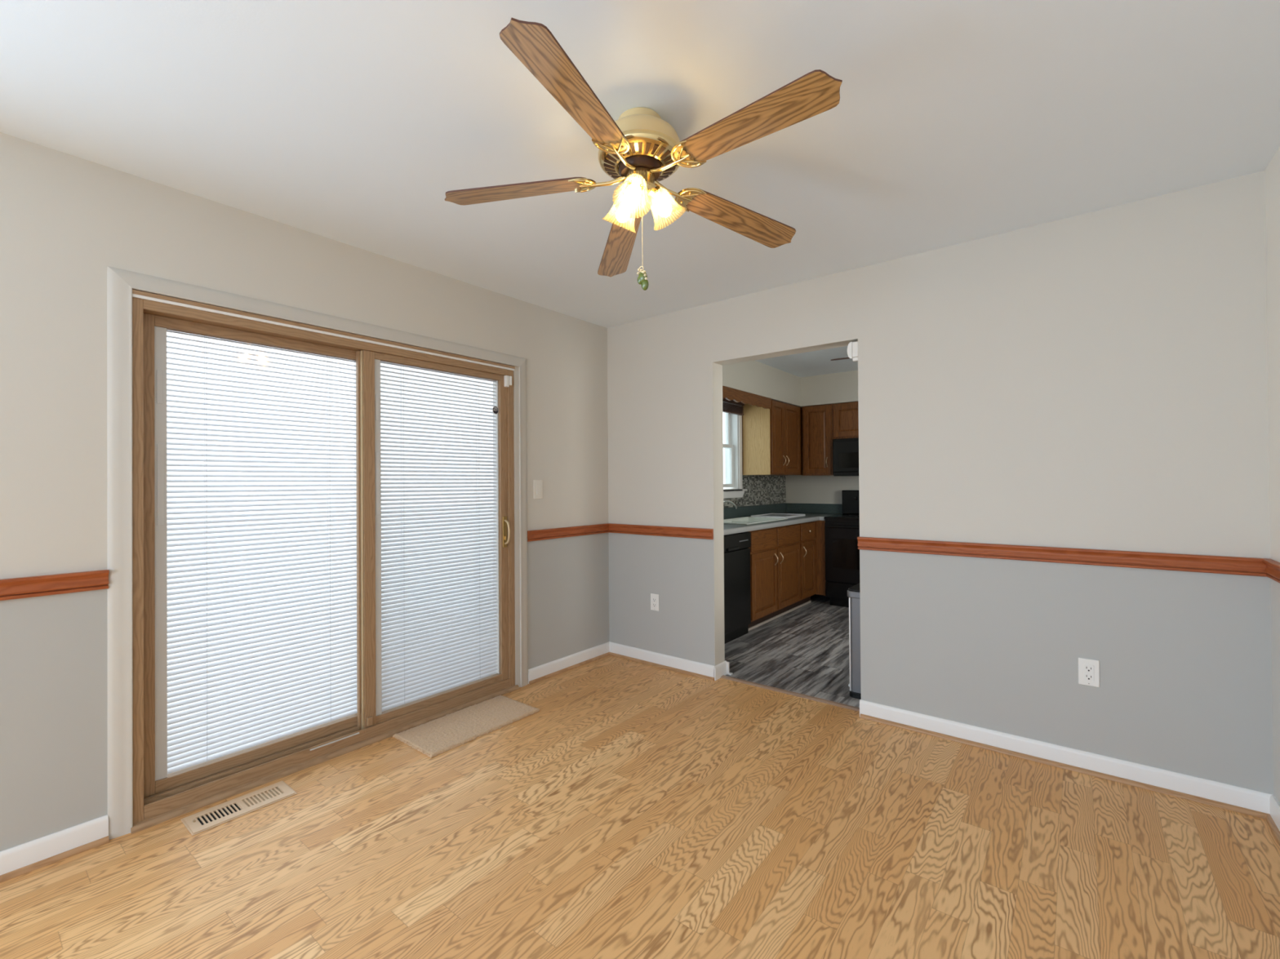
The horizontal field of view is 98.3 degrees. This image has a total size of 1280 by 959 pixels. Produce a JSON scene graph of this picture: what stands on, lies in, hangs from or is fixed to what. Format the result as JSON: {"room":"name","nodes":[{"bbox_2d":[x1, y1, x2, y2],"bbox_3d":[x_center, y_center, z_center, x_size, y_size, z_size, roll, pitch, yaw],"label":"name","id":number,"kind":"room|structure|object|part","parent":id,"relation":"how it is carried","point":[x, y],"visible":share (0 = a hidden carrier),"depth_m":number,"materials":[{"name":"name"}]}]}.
{"room":"empty dining room","nodes":[
{"label":"empty dining room","id":0,"kind":"room"},
{"bbox_2d":[0,132,784,851],"bbox_3d":[-1.604,0.082,2.550,0.160,2.440,10.800,-1,0,38],"label":"wall","id":1,"kind":"structure","parent":0,"point":[65,219],"depth_m":1.99,"materials":[{"name":"paint"}]},
{"bbox_2d":[0,814,108,875],"bbox_3d":[-2.142,1.256,1.713,0.012,0.089,0.721,-1,0,38],"label":"baseboard","id":2,"kind":"structure","parent":1,"relation":"attached to","point":[31,852],"depth_m":1.89,"materials":[{"name":"white paint"}]},
{"bbox_2d":[0,569,108,600],"bbox_3d":[-2.143,0.360,1.715,0.024,0.068,0.721,-1,0,38],"label":"trim","id":3,"kind":"structure","parent":1,"relation":"attached to","point":[59,584],"depth_m":1.89,"materials":[{"name":"brown wood"}]},
{"bbox_2d":[0,835,109,883],"bbox_3d":[-2.131,1.291,1.705,0.014,0.018,0.721,-1,0,38],"label":"trim","id":4,"kind":"structure","parent":1,"relation":"attached to","point":[46,862],"depth_m":1.88,"materials":[{"name":"brown wood"}]},
{"bbox_2d":[106,266,528,839],"bbox_3d":[-1.320,0.263,2.764,0.017,2.076,1.948,-1,0,38],"label":"trim","id":5,"kind":"structure","parent":1,"relation":"attached to","point":[121,283],"depth_m":2.04,"materials":[{"name":"grey paint"}]},
{"bbox_2d":[130,288,519,834],"bbox_3d":[-1.377,0.298,2.790,0.194,2.007,1.798,-1,0,38],"label":"door","id":6,"kind":"structure","parent":1,"relation":"in","point":[162,793],"depth_m":2.57,"materials":[{"name":"beige wood"}]},
{"bbox_3d":[-1.655,0.290,2.479,0.044,1.864,0.886,-1,0,38],"label":"fixed panel","id":7,"kind":"part","parent":6,"relation":"part of","materials":[{"name":"beige wood"}]},
{"bbox_3d":[-1.664,0.285,2.503,0.027,1.790,0.487,-1,0,38],"label":"ladder cord","id":8,"kind":"part","parent":6,"relation":"part of","materials":[{"name":"grey plastic"}]},
{"bbox_3d":[-1.105,0.302,3.090,0.040,1.889,0.880,-1,0,38],"label":"sliding panel","id":9,"kind":"part","parent":6,"relation":"part of","materials":[{"name":"beige wood"}]},
{"bbox_3d":[-1.112,0.288,3.117,0.026,1.812,0.472,-1,0,38],"label":"ladder cord","id":10,"kind":"part","parent":6,"relation":"part of","materials":[{"name":"white fabric"}]},
{"bbox_3d":[-0.830,0.322,3.401,0.005,0.190,0.030,-1,0,38],"label":"handle plate","id":11,"kind":"part","parent":6,"relation":"part of","materials":[{"name":"gold metal"}]},
{"bbox_3d":[-0.812,0.323,3.386,0.050,0.155,0.013,-1,0,38],"label":"pull handle","id":12,"kind":"part","parent":6,"relation":"part of","materials":[{"name":"gold metal"}]},
{"bbox_2d":[503,375,511,387],"bbox_3d":[-0.816,-0.605,3.418,0.024,0.070,0.046,-1,0,38],"label":"sensor","id":13,"kind":"object","parent":6,"relation":"attached to","point":[507,380],"visible":1,"depth_m":3.41,"materials":[{"name":"white plastic"}]},
{"bbox_2d":[533,480,542,498],"bbox_3d":[-0.661,0.064,3.603,0.012,0.124,0.076,-1,0,38],"label":"light switch","id":14,"kind":"object","parent":1,"relation":"attached to","point":[538,484],"visible":1,"depth_m":3.60,"materials":[{"name":"white plastic"}]},
{"bbox_2d":[527,523,608,542],"bbox_3d":[-0.469,0.362,3.832,0.024,0.068,0.782,-1,0,38],"label":"trim","id":15,"kind":"structure","parent":1,"relation":"attached to","point":[554,533],"depth_m":3.78,"materials":[{"name":"brown wood"}]},
{"bbox_2d":[528,641,609,684],"bbox_3d":[-0.468,1.258,3.829,0.012,0.089,0.782,-1,0,38],"label":"baseboard","id":16,"kind":"structure","parent":1,"relation":"attached to","point":[547,668],"depth_m":3.78,"materials":[{"name":"white paint"}]},
{"bbox_2d":[528,652,609,684],"bbox_3d":[-0.461,1.293,3.816,0.014,0.018,0.770,-1,0,38],"label":"trim","id":17,"kind":"structure","parent":1,"relation":"attached to","point":[601,656],"depth_m":3.77,"materials":[{"name":"brown wood"}]},
{"bbox_2d":[722,401,746,498],"bbox_3d":[0.699,-0.311,5.422,0.195,0.994,1.120,-1,0,38],"label":"window","id":18,"kind":"structure","parent":1,"relation":"in","point":[733,463],"depth_m":5.75,"materials":[{"name":"white glass"}]},
{"bbox_3d":[0.661,-0.544,5.449,0.030,0.438,0.881,-1,0,38],"label":"sash","id":19,"kind":"part","parent":18,"relation":"part of","materials":[{"name":"white plastic"}]},
{"bbox_3d":[0.692,-0.141,5.423,0.030,0.440,0.881,-1,0,38],"label":"sash","id":20,"kind":"part","parent":18,"relation":"part of","materials":[{"name":"white plastic"}]},
{"bbox_3d":[0.679,-0.343,5.434,0.150,0.885,0.914,-1,0,38],"label":"frame","id":21,"kind":"part","parent":18,"relation":"part of","materials":[{"name":"white plastic"}]},
{"bbox_2d":[722,398,744,415],"bbox_3d":[0.765,-0.734,5.369,0.037,0.135,0.980,-1,0,38],"label":"window blind","id":22,"kind":"object","parent":18,"relation":"attached to","point":[734,409],"visible":0.4,"depth_m":5.57,"materials":[{"name":"brown"}]},
{"bbox_3d":[0.701,0.109,5.419,0.195,0.017,1.120,-1,0,38],"label":"sill","id":23,"kind":"part","parent":18,"relation":"part of","materials":[{"name":"white paint"}]},
{"bbox_3d":[0.742,-0.355,5.379,0.016,0.906,1.028,-1,0,38],"label":"casing","id":24,"kind":"part","parent":18,"relation":"part of","materials":[{"name":"white paint"}]},
{"bbox_2d":[723,475,786,507],"bbox_3d":[0.801,0.117,5.454,0.008,0.327,3.059,-1,0,38],"label":"backsplash","id":25,"kind":"structure","parent":1,"relation":"attached to","point":[762,490],"depth_m":6.13,"materials":[{"name":"tile"}]},
{"bbox_2d":[742,400,802,475],"bbox_3d":[1.547,-0.429,6.106,0.374,0.764,1.106,-1,0,38],"label":"upper cabinet","id":26,"kind":"object","parent":1,"relation":"attached to","point":[772,438],"visible":0.98,"depth_m":5.74,"materials":[{"name":"brown wood"}]},
{"bbox_3d":[1.193,-0.428,5.689,0.296,0.762,0.005,-1,0,38],"label":"panel","id":27,"kind":"part","parent":26,"relation":"part of","materials":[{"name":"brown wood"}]},
{"bbox_3d":[1.422,-0.431,5.713,0.019,0.735,0.295,-1,0,38],"label":"cabinet door","id":28,"kind":"part","parent":26,"relation":"part of","materials":[{"name":"brown wood"}]},
{"bbox_3d":[1.646,-0.431,5.995,0.019,0.735,0.405,-1,0,38],"label":"cabinet door","id":29,"kind":"part","parent":26,"relation":"part of","materials":[{"name":"brown wood"}]},
{"bbox_2d":[748,596,810,627],"bbox_3d":[1.125,1.252,5.414,0.505,0.098,1.560,-1,0,38],"label":"trim","id":30,"kind":"structure","parent":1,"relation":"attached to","point":[793,606],"depth_m":5.24,"materials":[{"name":"brown wood"}]},
{"bbox_2d":[0,0,1279,377],"bbox_3d":[-0.267,-1.204,1.430,3.750,0.100,10.900,-1,0,38],"label":"ceiling","id":31,"kind":"structure","parent":0,"point":[353,122],"depth_m":1.75,"materials":[{"name":"white paint"}]},
{"bbox_2d":[444,17,842,290],"bbox_3d":[0.028,-0.879,1.736,1.222,0.550,1.249,-1,0,38],"label":"ceiling fan","id":32,"kind":"object","parent":31,"relation":"hanging from","point":[639,149],"visible":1,"depth_m":1.65,"materials":[{"name":"brown wood"}]},
{"bbox_3d":[-0.408,-0.952,1.826,0.498,0.006,0.127,-3,9,7],"label":"blade","id":33,"kind":"part","parent":32,"relation":"part of","materials":[{"name":"brown wood"}]},
{"bbox_3d":[-0.171,-0.980,1.405,0.127,0.006,0.498,10,4,24],"label":"blade","id":34,"kind":"part","parent":32,"relation":"part of","materials":[{"name":"brown wood"}]},
{"bbox_3d":[-0.080,-0.921,2.179,0.127,0.006,0.498,-10,-5,-13],"label":"blade","id":35,"kind":"part","parent":32,"relation":"part of","materials":[{"name":"brown wood"}]},
{"bbox_3d":[-0.052,-0.890,1.831,0.047,0.075,0.047,4,28,-40],"label":"light bulb","id":36,"kind":"part","parent":32,"relation":"part of","materials":[{"name":"white glass"}]},
{"bbox_3d":[-0.017,-0.891,1.706,0.047,0.075,0.047,12,-30,-6],"label":"light bulb","id":37,"kind":"part","parent":32,"relation":"part of","materials":[{"name":"white glass"}]},
{"bbox_3d":[0.008,-0.782,1.766,0.003,0.215,0.003,-1,0,38],"label":"pull chain","id":38,"kind":"part","parent":32,"relation":"part of","materials":[{"name":"beige"}]},
{"bbox_3d":[0.073,-0.891,1.799,0.047,0.075,0.047,-27,8,22],"label":"light bulb","id":39,"kind":"part","parent":32,"relation":"part of","materials":[{"name":"white glass"}]},
{"bbox_3d":[0.357,-0.930,1.980,0.498,0.006,0.127,7,-14,-29],"label":"blade","id":40,"kind":"part","parent":32,"relation":"part of","materials":[{"name":"brown wood"}]},
{"bbox_3d":[0.304,-0.966,1.501,0.498,0.006,0.127,2,-9,43],"label":"blade","id":41,"kind":"part","parent":32,"relation":"part of","materials":[{"name":"brown wood"}]},
{"bbox_2d":[831,357,849,360],"bbox_3d":[1.973,-1.048,4.112,1.086,0.209,1.100,-1,0,38],"label":"ceiling vent","id":42,"kind":"object","parent":31,"relation":"hanging from","point":[842,357],"visible":0.06,"depth_m":4.33,"materials":[{"name":"metal"}]},
{"bbox_2d":[0,594,1279,958],"bbox_3d":[-0.179,1.325,1.358,3.570,0.080,10.900,-1,0,38],"label":"floor","id":43,"kind":"structure","parent":0,"point":[643,811],"depth_m":1.90,"materials":[{"name":"brown wood"}]},
{"bbox_2d":[180,781,297,835],"bbox_3d":[-1.584,1.293,2.198,0.158,0.012,0.346,-1,0,38],"label":"floor vent","id":44,"kind":"object","parent":43,"relation":"in","point":[204,820],"visible":1,"depth_m":2.18,"materials":[{"name":"beige metal"}]},
{"bbox_3d":[-1.537,1.298,2.257,0.078,0.002,0.131,-1,0,38],"label":"damper blade","id":45,"kind":"part","parent":44,"relation":"part of","materials":[{"name":"beige metal"}]},
{"bbox_2d":[392,695,539,758],"bbox_3d":[-0.902,1.290,2.946,0.366,0.017,0.680,-1,0,38],"label":"door mat","id":46,"kind":"object","parent":43,"relation":"on","point":[433,738],"visible":1,"depth_m":2.89,"materials":[{"name":"beige fabric"}]},
{"bbox_2d":[724,531,751,644],"bbox_3d":[0.506,0.866,4.532,0.616,0.868,0.604,-1,0,38],"label":"dishwasher","id":47,"kind":"object","parent":43,"relation":"on","point":[737,592],"visible":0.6,"depth_m":4.40,"materials":[{"name":"black metal"}]},
{"bbox_3d":[0.723,0.498,4.361,0.034,0.129,0.596,-1,0,38],"label":"control panel","id":48,"kind":"part","parent":47,"relation":"part of","materials":[{"name":"black plastic"}]},
{"bbox_2d":[747,524,800,622],"bbox_3d":[1.033,0.815,5.204,0.630,0.772,1.065,-1,0,38],"label":"base cabinet","id":49,"kind":"object","parent":43,"relation":"on","point":[775,552],"visible":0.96,"depth_m":4.97,"materials":[{"name":"brown wood"}]},
{"bbox_3d":[1.084,0.904,4.824,0.019,0.552,0.494,-1,0,38],"label":"cabinet door","id":50,"kind":"part","parent":49,"relation":"part of","materials":[{"name":"brown wood"}]},
{"bbox_2d":[723,502,842,535],"bbox_3d":[1.075,0.353,5.233,0.704,0.149,3.063,-1,0,38],"label":"countertop","id":51,"kind":"structure","parent":49,"relation":"on","point":[813,512],"depth_m":5.88,"materials":[{"name":"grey laminate"}]},
{"bbox_2d":[723,500,737,509],"bbox_3d":[0.789,0.293,5.299,0.318,0.192,0.070,0,0,-30],"label":"faucet","id":52,"kind":"object","parent":51,"relation":"on","point":[724,501],"visible":0.26,"depth_m":5.33,"materials":[{"name":"silver metal"}]},
{"bbox_2d":[723,516,787,524],"bbox_3d":[0.995,0.458,5.161,0.450,0.165,0.840,-1,0,38],"label":"sink","id":53,"kind":"object","parent":51,"relation":"in","point":[746,520],"visible":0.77,"depth_m":5.33,"materials":[{"name":"white ceramic"}]},
{"bbox_2d":[723,518,773,523],"bbox_3d":[0.999,0.464,5.157,0.372,0.154,0.762,-1,0,38],"label":"basin","id":54,"kind":"object","parent":53,"relation":"in","point":[731,520],"depth_m":5.41,"materials":[{"name":"white ceramic"}]},
{"bbox_2d":[751,513,805,518],"bbox_3d":[1.427,0.375,5.699,0.370,0.022,0.510,-1,0,38],"label":"tray","id":55,"kind":"object","parent":51,"relation":"on","point":[768,515],"visible":0.81,"depth_m":5.70,"materials":[{"name":"grey plastic"}]},
{"bbox_2d":[759,514,804,518],"bbox_3d":[1.427,0.379,5.699,0.360,0.014,0.500,-1,0,38],"label":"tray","id":56,"kind":"object","parent":55,"relation":"on","point":[780,516],"depth_m":5.63,"materials":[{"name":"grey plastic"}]},
{"bbox_3d":[1.410,0.904,5.235,0.019,0.552,0.508,-1,0,38],"label":"cabinet door","id":57,"kind":"part","parent":49,"relation":"part of","materials":[{"name":"brown wood"}]},
{"bbox_2d":[748,600,810,631],"bbox_3d":[1.336,1.289,5.260,0.014,0.020,1.500,-1,0,38],"label":"trim","id":58,"kind":"structure","parent":43,"relation":"on","point":[809,602],"depth_m":5.20,"materials":[{"name":"beige"}]},
{"bbox_2d":[799,520,826,600],"bbox_3d":[1.526,0.815,5.781,0.686,0.772,0.448,-1,0,38],"label":"base cabinet","id":59,"kind":"object","parent":43,"relation":"on","point":[807,542],"depth_m":5.69,"materials":[{"name":"brown wood"}]},
{"bbox_3d":[1.700,0.525,5.609,0.018,0.168,0.355,-1,0,38],"label":"drawer","id":60,"kind":"part","parent":59,"relation":"part of","materials":[{"name":"brown wood"}]},
{"bbox_3d":[1.881,0.813,5.761,0.104,0.772,0.038,-1,0,38],"label":"corner filler panel","id":61,"kind":"part","parent":59,"relation":"part of","materials":[{"name":"brown wood"}]},
{"bbox_2d":[824,489,859,607],"bbox_3d":[2.375,0.705,5.682,0.766,1.180,0.702,-1,0,38],"label":"range","id":62,"kind":"object","parent":43,"relation":"on","point":[842,531],"visible":0.41,"depth_m":5.59,"materials":[{"name":"black metal"}]},
{"bbox_3d":[2.204,1.125,5.460,0.742,0.160,0.030,-1,0,38],"label":"storage drawer","id":63,"kind":"part","parent":62,"relation":"part of","materials":[{"name":"black metal"}]},
{"bbox_3d":[2.192,0.393,5.456,0.758,0.017,0.010,-1,0,38],"label":"trim","id":64,"kind":"part","parent":62,"relation":"part of","materials":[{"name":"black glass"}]},
{"bbox_2d":[824,514,859,518],"bbox_3d":[2.385,0.386,5.700,0.758,0.014,0.610,-1,0,38],"label":"cooktop","id":65,"kind":"object","parent":62,"relation":"in","point":[841,516],"depth_m":5.72,"materials":[{"name":"black glass"}]},
{"bbox_2d":[825,519,859,600],"bbox_3d":[2.367,0.805,5.671,0.758,0.820,0.676,-1,0,38],"label":"oven","id":66,"kind":"object","parent":62,"relation":"in","point":[842,551],"depth_m":5.57,"materials":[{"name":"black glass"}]},
{"bbox_2d":[847,582,861,699],"bbox_3d":[1.454,0.966,3.315,0.389,0.640,0.345,-1,0,38],"label":"trash can","id":67,"kind":"object","parent":43,"relation":"on","point":[854,592],"visible":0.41,"depth_m":3.26,"materials":[{"name":"silver metal"}]},
{"bbox_3d":[1.466,0.652,3.306,0.346,0.012,0.337,-1,0,38],"label":"lid","id":68,"kind":"part","parent":67,"relation":"part of","materials":[{"name":"black plastic"}]},
{"bbox_2d":[722,360,857,407],"bbox_3d":[2.139,-0.991,4.388,3.450,0.322,3.075,-1,0,38],"label":"soffit","id":69,"kind":"structure","parent":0,"point":[754,377],"depth_m":5.83,"materials":[{"name":"beige paint"}]},
{"bbox_2d":[722,386,771,408],"bbox_3d":[0.853,-0.761,4.999,0.019,0.110,1.488,-1,0,38],"label":"window valance","id":70,"kind":"object","parent":69,"relation":"hanging from","point":[729,393],"visible":0.66,"depth_m":5.15,"materials":[{"name":"brown wood"}]},
{"bbox_2d":[786,475,858,504],"bbox_3d":[3.131,0.069,5.626,3.450,2.440,0.100,-1,0,38],"label":"wall","id":71,"kind":"structure","parent":0,"point":[800,489],"depth_m":6.41,"materials":[{"name":"beige paint"}]},
{"bbox_2d":[801,404,833,475],"bbox_3d":[2.032,-0.429,6.188,0.338,0.769,0.376,-1,0,38],"label":"upper cabinet","id":72,"kind":"object","parent":71,"relation":"attached to","point":[817,420],"visible":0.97,"depth_m":6.06,"materials":[{"name":"brown wood"}]},
{"bbox_2d":[832,401,858,439],"bbox_3d":[2.473,-0.629,5.859,0.762,0.379,0.345,-1,0,38],"label":"upper cabinet","id":73,"kind":"object","parent":71,"relation":"attached to","point":[845,415],"visible":0.27,"depth_m":5.87,"materials":[{"name":"brown wood"}]},
{"bbox_2d":[832,437,858,476],"bbox_3d":[2.451,-0.237,5.809,0.738,0.395,0.438,-1,0,38],"label":"microwave","id":74,"kind":"object","parent":73,"relation":"attached to","point":[845,451],"visible":0.27,"depth_m":5.81,"materials":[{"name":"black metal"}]},
{"bbox_2d":[607,170,1273,794],"bbox_3d":[1.152,0.067,3.127,3.446,2.440,0.125,-1,0,38],"label":"wall","id":75,"kind":"structure","parent":0,"point":[1098,380],"depth_m":2.52,"materials":[{"name":"paint"}]},
{"bbox_2d":[650,593,658,611],"bbox_3d":[0.103,0.860,3.871,0.072,0.116,0.009,-1,0,38],"label":"wall outlet","id":76,"kind":"object","parent":75,"relation":"attached to","point":[654,597],"visible":1,"depth_m":3.87,"materials":[{"name":"white plastic"}]},
{"bbox_2d":[652,597,656,607],"bbox_3d":[0.101,0.860,3.869,0.035,0.068,0.003,-1,0,38],"label":"socket","id":77,"kind":"object","parent":76,"relation":"attached to","point":[654,599],"depth_m":3.87,"materials":[{"name":"white plastic"}]},
{"bbox_2d":[608,523,713,539],"bbox_3d":[0.112,0.358,3.855,0.906,0.068,0.024,-1,0,38],"label":"trim","id":78,"kind":"structure","parent":75,"relation":"attached to","point":[670,531],"depth_m":3.81,"materials":[{"name":"brown wood"}]},
{"bbox_2d":[608,641,714,677],"bbox_3d":[0.124,1.254,3.852,0.913,0.089,0.012,-1,0,38],"label":"baseboard","id":79,"kind":"structure","parent":75,"relation":"attached to","point":[691,666],"depth_m":3.81,"materials":[{"name":"white paint"}]},
{"bbox_2d":[609,652,714,680],"bbox_3d":[0.121,1.290,3.837,0.902,0.018,0.014,-1,0,38],"label":"trim","id":80,"kind":"structure","parent":75,"relation":"attached to","point":[661,666],"depth_m":3.80,"materials":[{"name":"brown wood"}]},
{"bbox_2d":[713,660,726,680],"bbox_3d":[0.527,1.250,3.620,0.012,0.089,0.150,-1,0,38],"label":"baseboard","id":81,"kind":"object","parent":75,"relation":"attached to","point":[720,669],"visible":1,"depth_m":3.61,"materials":[{"name":"white paint"}]},
{"bbox_2d":[725,662,732,675],"bbox_3d":[0.431,1.254,3.795,0.445,0.085,0.030,-1,0,38],"label":"baseboard","id":82,"kind":"structure","parent":75,"relation":"attached to","point":[728,673],"depth_m":3.66,"materials":[{"name":"white paint"}]},
{"bbox_2d":[712,338,861,675],"bbox_3d":[0.875,0.262,3.346,0.917,2.056,0.126,-1,0,38],"label":"trim","id":83,"kind":"structure","parent":75,"relation":"attached to","point":[717,427],"depth_m":3.62,"materials":[{"name":"grey paint"}]},
{"bbox_2d":[720,675,859,711],"bbox_3d":[0.890,1.286,3.349,0.917,0.009,0.046,-1,0,38],"label":"trim","id":84,"kind":"structure","parent":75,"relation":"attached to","point":[784,691],"depth_m":3.31,"materials":[{"name":"brown wood"}]},
{"bbox_2d":[847,341,857,361],"bbox_3d":[1.180,-0.702,3.051,0.056,0.107,0.051,-1,0,38],"label":"sensor","id":85,"kind":"object","parent":75,"relation":"attached to","point":[852,348],"visible":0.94,"depth_m":3.03,"materials":[{"name":"white plastic"}]},
{"bbox_3d":[1.188,-0.712,3.040,0.030,0.083,0.039,-1,0,38],"label":"mounting plate","id":86,"kind":"part","parent":85,"relation":"part of","materials":[{"name":"white plastic"}]},
{"bbox_2d":[857,537,1269,577],"bbox_3d":[1.775,0.339,2.540,1.505,0.068,0.024,-1,0,38],"label":"trim","id":87,"kind":"structure","parent":75,"relation":"attached to","point":[1252,566],"depth_m":2.42,"materials":[{"name":"brown wood"}]},
{"bbox_2d":[859,713,1269,819],"bbox_3d":[1.774,1.270,2.530,1.486,0.018,0.014,-1,0,38],"label":"trim","id":88,"kind":"structure","parent":75,"relation":"attached to","point":[1178,794],"depth_m":2.41,"materials":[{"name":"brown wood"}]},
{"bbox_2d":[859,699,1273,813],"bbox_3d":[1.784,1.234,2.538,1.505,0.089,0.012,-1,0,38],"label":"baseboard","id":89,"kind":"structure","parent":75,"relation":"attached to","point":[1254,800],"depth_m":2.42,"materials":[{"name":"white paint"}]},
{"bbox_2d":[1078,657,1099,687],"bbox_3d":[1.953,0.840,2.408,0.072,0.116,0.009,-1,0,38],"label":"wall outlet","id":90,"kind":"object","parent":75,"relation":"attached to","point":[1088,669],"visible":1,"depth_m":2.40,"materials":[{"name":"white plastic"}]},
{"bbox_2d":[1083,664,1093,681],"bbox_3d":[1.951,0.840,2.405,0.035,0.068,0.003,-1,0,38],"label":"socket","id":91,"kind":"object","parent":90,"relation":"attached to","point":[1088,669],"depth_m":2.41,"materials":[{"name":"white plastic"}]},
{"bbox_2d":[1264,146,1279,804],"bbox_3d":[0.091,0.049,-0.894,0.120,2.440,7.500,-1,0,38],"label":"wall","id":92,"kind":"structure","parent":0,"point":[1272,171],"depth_m":2.02,"materials":[{"name":"paint"}]},
{"bbox_2d":[1262,559,1279,583],"bbox_3d":[0.036,0.329,-0.851,0.024,0.068,7.500,-1,0,38],"label":"trim","id":93,"kind":"structure","parent":92,"relation":"attached to","point":[1273,567],"depth_m":2.00,"materials":[{"name":"brown wood"}]},
{"bbox_2d":[1265,814,1279,845],"bbox_3d":[0.032,1.261,-0.857,0.014,0.018,7.488,-1,0,38],"label":"trim","id":94,"kind":"structure","parent":92,"relation":"attached to","point":[1270,822],"depth_m":2.00,"materials":[{"name":"brown wood"}]},
{"bbox_2d":[1269,795,1279,831],"bbox_3d":[0.047,1.225,-0.861,0.012,0.089,7.500,-1,0,38],"label":"baseboard","id":95,"kind":"structure","parent":92,"relation":"attached to","point":[1274,806],"depth_m":2.02,"materials":[{"name":"white paint"}]},
{"label":"outside","id":96,"kind":"structure","parent":0,"visible":0},
{"bbox_2d":[167,505,493,768],"bbox_3d":[-12.056,1.641,13.496,29.835,0.100,60.000,-1,0,38],"label":"ground","id":97,"kind":"structure","parent":96,"point":[348,513],"depth_m":8.66,"materials":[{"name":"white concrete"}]}
]}

